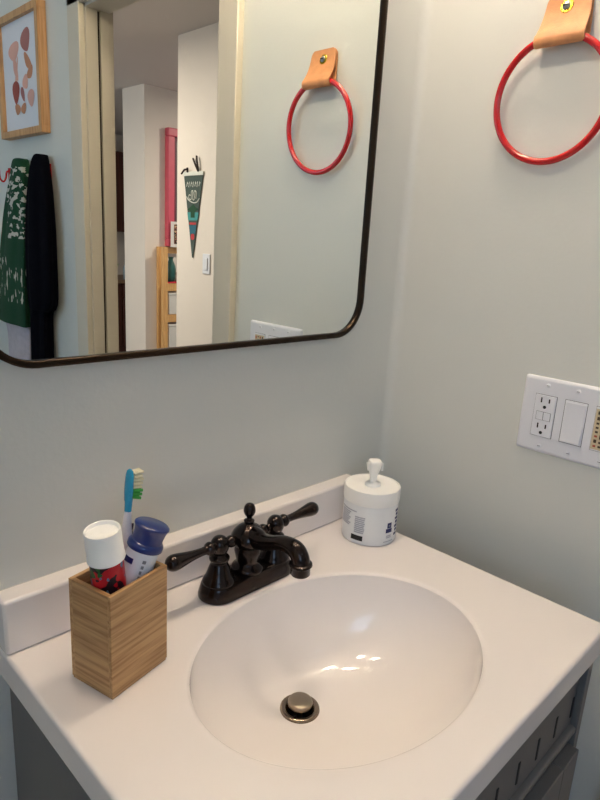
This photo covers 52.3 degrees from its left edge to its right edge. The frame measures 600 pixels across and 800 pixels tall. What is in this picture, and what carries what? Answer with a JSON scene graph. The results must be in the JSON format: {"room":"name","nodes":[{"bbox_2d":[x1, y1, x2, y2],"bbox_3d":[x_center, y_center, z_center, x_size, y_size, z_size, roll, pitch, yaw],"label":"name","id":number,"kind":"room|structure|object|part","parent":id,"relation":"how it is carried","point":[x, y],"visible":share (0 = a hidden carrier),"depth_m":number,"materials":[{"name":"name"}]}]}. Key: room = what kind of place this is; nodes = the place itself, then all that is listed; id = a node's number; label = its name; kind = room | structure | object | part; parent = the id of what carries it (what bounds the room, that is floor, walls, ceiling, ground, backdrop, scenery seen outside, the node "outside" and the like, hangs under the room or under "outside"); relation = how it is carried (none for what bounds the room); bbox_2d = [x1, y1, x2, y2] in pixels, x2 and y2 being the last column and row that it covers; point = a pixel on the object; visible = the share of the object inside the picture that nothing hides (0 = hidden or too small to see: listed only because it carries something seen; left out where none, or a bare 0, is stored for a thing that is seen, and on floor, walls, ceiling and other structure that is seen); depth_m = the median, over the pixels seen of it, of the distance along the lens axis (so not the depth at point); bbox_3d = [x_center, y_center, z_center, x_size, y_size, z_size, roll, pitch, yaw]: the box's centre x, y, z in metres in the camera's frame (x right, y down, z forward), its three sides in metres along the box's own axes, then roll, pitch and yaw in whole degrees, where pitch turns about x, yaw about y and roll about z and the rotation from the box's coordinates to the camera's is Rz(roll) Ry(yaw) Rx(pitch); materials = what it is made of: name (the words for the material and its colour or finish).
{"room":"bathroom","nodes":[
{"label":"bathroom","id":0,"kind":"room"},
{"bbox_2d":[0,0,434,799],"bbox_3d":[-0.434,-0.051,0.604,1.870,2.420,0.136,-11,20,-44],"label":"wall","id":1,"kind":"structure","parent":0,"point":[212,434],"depth_m":0.89,"materials":[{"name":"paint"}]},
{"bbox_2d":[0,474,351,654],"bbox_3d":[-0.124,0.213,0.911,0.618,0.069,0.032,-11,20,-44],"label":"backsplash","id":2,"kind":"structure","parent":1,"relation":"attached to","point":[37,610],"depth_m":0.84,"materials":[{"name":"stone"}]},
{"bbox_2d":[0,0,388,368],"bbox_3d":[-0.091,-0.511,0.724,0.611,0.914,0.017,-11,20,-44],"label":"wall mirror","id":3,"kind":"object","parent":1,"relation":"attached to","point":[177,176],"visible":1,"depth_m":0.74,"materials":[{"name":"black mirror"}]},
{"bbox_2d":[388,0,599,799],"bbox_3d":[1.068,0.107,0.332,0.074,2.420,2.450,-11,20,-44],"label":"wall","id":4,"kind":"structure","parent":0,"point":[503,280],"depth_m":0.98,"materials":[{"name":"paint"}]},
{"bbox_2d":[493,0,599,164],"bbox_3d":[0.360,-0.454,0.869,0.026,0.226,0.175,-11,20,-44],"label":"towel ring","id":5,"kind":"object","parent":4,"relation":"hanging from","point":[564,21],"visible":1,"depth_m":0.86,"materials":[{"name":"red metal"}]},
{"bbox_2d":[560,0,573,12],"bbox_3d":[0.370,-0.546,0.848,0.005,0.018,0.018,-11,20,-44],"label":"washer","id":6,"kind":"object","parent":5,"relation":"in","point":[566,6],"depth_m":0.85,"materials":[{"name":"gold metal"}]},
{"bbox_2d":[516,374,599,468],"bbox_3d":[0.413,0.035,0.924,0.011,0.120,0.169,-11,20,-44],"label":"switch plate","id":7,"kind":"object","parent":4,"relation":"attached to","point":[559,418],"visible":1,"depth_m":0.94,"materials":[{"name":"white plastic"}]},
{"bbox_2d":[530,393,556,438],"bbox_3d":[0.380,0.025,0.954,0.003,0.066,0.033,-11,20,-44],"label":"outlet","id":8,"kind":"object","parent":7,"relation":"attached to","point":[543,406],"depth_m":0.95,"materials":[{"name":"white plastic"}]},
{"bbox_3d":[0.412,0.035,0.923,0.001,0.066,0.032,-11,20,-44],"label":"rocker frame","id":9,"kind":"part","parent":7,"relation":"part of","materials":[{"name":"white plastic"}]},
{"bbox_2d":[589,407,599,451],"bbox_3d":[0.445,0.045,0.892,0.003,0.066,0.033,-11,20,-44],"label":"switch","id":10,"kind":"object","parent":7,"relation":"attached to","point":[594,412],"depth_m":0.90,"materials":[{"name":"plastic"}]},
{"bbox_3d":[3.187,1.548,0.242,6.050,0.080,6.420,-11,20,-44],"label":"floor","id":11,"kind":"structure","parent":0,"visible":0},
{"bbox_2d":[10,663,592,799],"bbox_3d":[0.019,0.732,0.873,0.604,0.823,0.502,-11,20,-44],"label":"vanity cabinet","id":12,"kind":"object","parent":11,"relation":"on","point":[543,767],"visible":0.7,"depth_m":0.75,"materials":[{"name":"grey wood"}]},
{"bbox_2d":[0,474,599,799],"bbox_3d":[0.028,0.338,0.781,0.618,0.227,0.475,-11,20,-44],"label":"countertop","id":13,"kind":"structure","parent":12,"relation":"on","point":[404,668],"depth_m":0.77,"materials":[{"name":"stone"}]},
{"bbox_2d":[68,561,166,699],"bbox_3d":[-0.199,0.243,0.674,0.063,0.121,0.081,12,17,30],"label":"toothbrush holder","id":14,"kind":"object","parent":13,"relation":"on","point":[117,638],"visible":0.9,"depth_m":0.65,"materials":[{"name":"brown wood"}]},
{"bbox_2d":[83,520,126,594],"bbox_3d":[-0.205,0.214,0.650,0.041,0.174,0.042,7,15,14],"label":"toothpaste tube","id":15,"kind":"object","parent":14,"relation":"in","point":[103,539],"visible":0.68,"depth_m":0.63,"materials":[{"name":"white plastic"}]},
{"bbox_2d":[121,468,143,551],"bbox_3d":[-0.195,0.182,0.692,0.036,0.219,0.015,-11,20,-44],"label":"toothbrush","id":16,"kind":"object","parent":14,"relation":"in","point":[133,478],"visible":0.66,"depth_m":0.67,"materials":[{"name":"blue plastic"}]},
{"bbox_3d":[-0.201,0.205,0.693,0.024,0.172,0.014,-11,20,-44],"label":"handle","id":17,"kind":"part","parent":16,"relation":"part of","materials":[{"name":"white plastic"}]},
{"bbox_2d":[124,516,169,584],"bbox_3d":[-0.191,0.214,0.681,0.091,0.170,0.041,-4,16,-27],"label":"toothpaste tube","id":18,"kind":"object","parent":14,"relation":"in","point":[145,544],"visible":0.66,"depth_m":0.66,"materials":[{"name":"plastic"}]},
{"bbox_2d":[124,554,132,563],"bbox_3d":[-0.185,0.173,0.662,0.005,0.007,0.012,-11,20,-44],"label":"print","id":19,"kind":"object","parent":18,"relation":"on","point":[128,559],"depth_m":0.66},
{"bbox_2d":[164,502,318,604],"bbox_3d":[-0.040,0.211,0.831,0.275,0.122,0.146,-11,20,-44],"label":"faucet","id":20,"kind":"object","parent":13,"relation":"on","point":[263,552],"visible":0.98,"depth_m":0.83,"materials":[{"name":"black metal"}]},
{"bbox_3d":[-0.139,0.200,0.788,0.022,0.022,0.079,16,19,39],"label":"lever","id":21,"kind":"part","parent":20,"relation":"part of","materials":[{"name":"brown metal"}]},
{"bbox_3d":[-0.110,0.227,0.831,0.046,0.045,0.046,-11,20,-44],"label":"handle","id":22,"kind":"part","parent":20,"relation":"part of","materials":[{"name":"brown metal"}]},
{"bbox_3d":[-0.076,0.250,0.874,0.159,0.022,0.054,-11,20,-44],"label":"plate","id":23,"kind":"part","parent":20,"relation":"part of","materials":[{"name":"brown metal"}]},
{"bbox_3d":[-0.070,0.157,0.850,0.017,0.030,0.017,-11,20,-44],"label":"lift rod","id":24,"kind":"part","parent":20,"relation":"part of","materials":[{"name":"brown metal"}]},
{"bbox_3d":[-0.041,0.211,0.831,0.050,0.083,0.141,-11,20,-44],"label":"spout","id":25,"kind":"part","parent":20,"relation":"part of","materials":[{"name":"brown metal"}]},
{"bbox_3d":[-0.038,0.213,0.902,0.046,0.045,0.046,-11,20,-44],"label":"handle","id":26,"kind":"part","parent":20,"relation":"part of","materials":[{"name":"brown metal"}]},
{"bbox_3d":[-0.002,0.172,0.926,0.079,0.022,0.022,-11,20,-44],"label":"lever","id":27,"kind":"part","parent":20,"relation":"part of","materials":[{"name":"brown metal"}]},
{"bbox_2d":[189,575,482,769],"bbox_3d":[0.048,0.380,0.766,0.397,0.155,0.306,-11,20,-44],"label":"basin","id":28,"kind":"object","parent":13,"relation":"in","point":[314,672],"depth_m":0.83,"materials":[{"name":"ceramic"}]},
{"bbox_2d":[341,458,400,545],"bbox_3d":[0.120,0.164,1.027,0.094,0.134,0.094,-11,20,-44],"label":"canister","id":29,"kind":"object","parent":13,"relation":"on","point":[371,500],"visible":1,"depth_m":1.00,"materials":[{"name":"white plastic"}]},
{"bbox_3d":[0.121,0.151,1.024,0.094,0.024,0.094,-11,20,-44],"label":"lid","id":30,"kind":"part","parent":29,"relation":"part of","materials":[{"name":"white plastic"}]},
{"bbox_3d":[0.159,0.774,0.739,0.604,0.823,0.028,-11,20,-44],"label":"frame","id":31,"kind":"part","parent":12,"relation":"part of","materials":[{"name":"grey wood"}]},
{"bbox_3d":[0.181,0.502,0.662,0.570,0.013,0.009,-11,20,-44],"label":"ledge moulding","id":32,"kind":"part","parent":12,"relation":"part of","materials":[{"name":"grey wood"}]},
{"bbox_3d":[0.268,0.782,0.835,0.282,0.572,0.018,-11,20,-44],"label":"door","id":33,"kind":"part","parent":12,"relation":"part of","materials":[{"name":"grey wood"}]}
]}

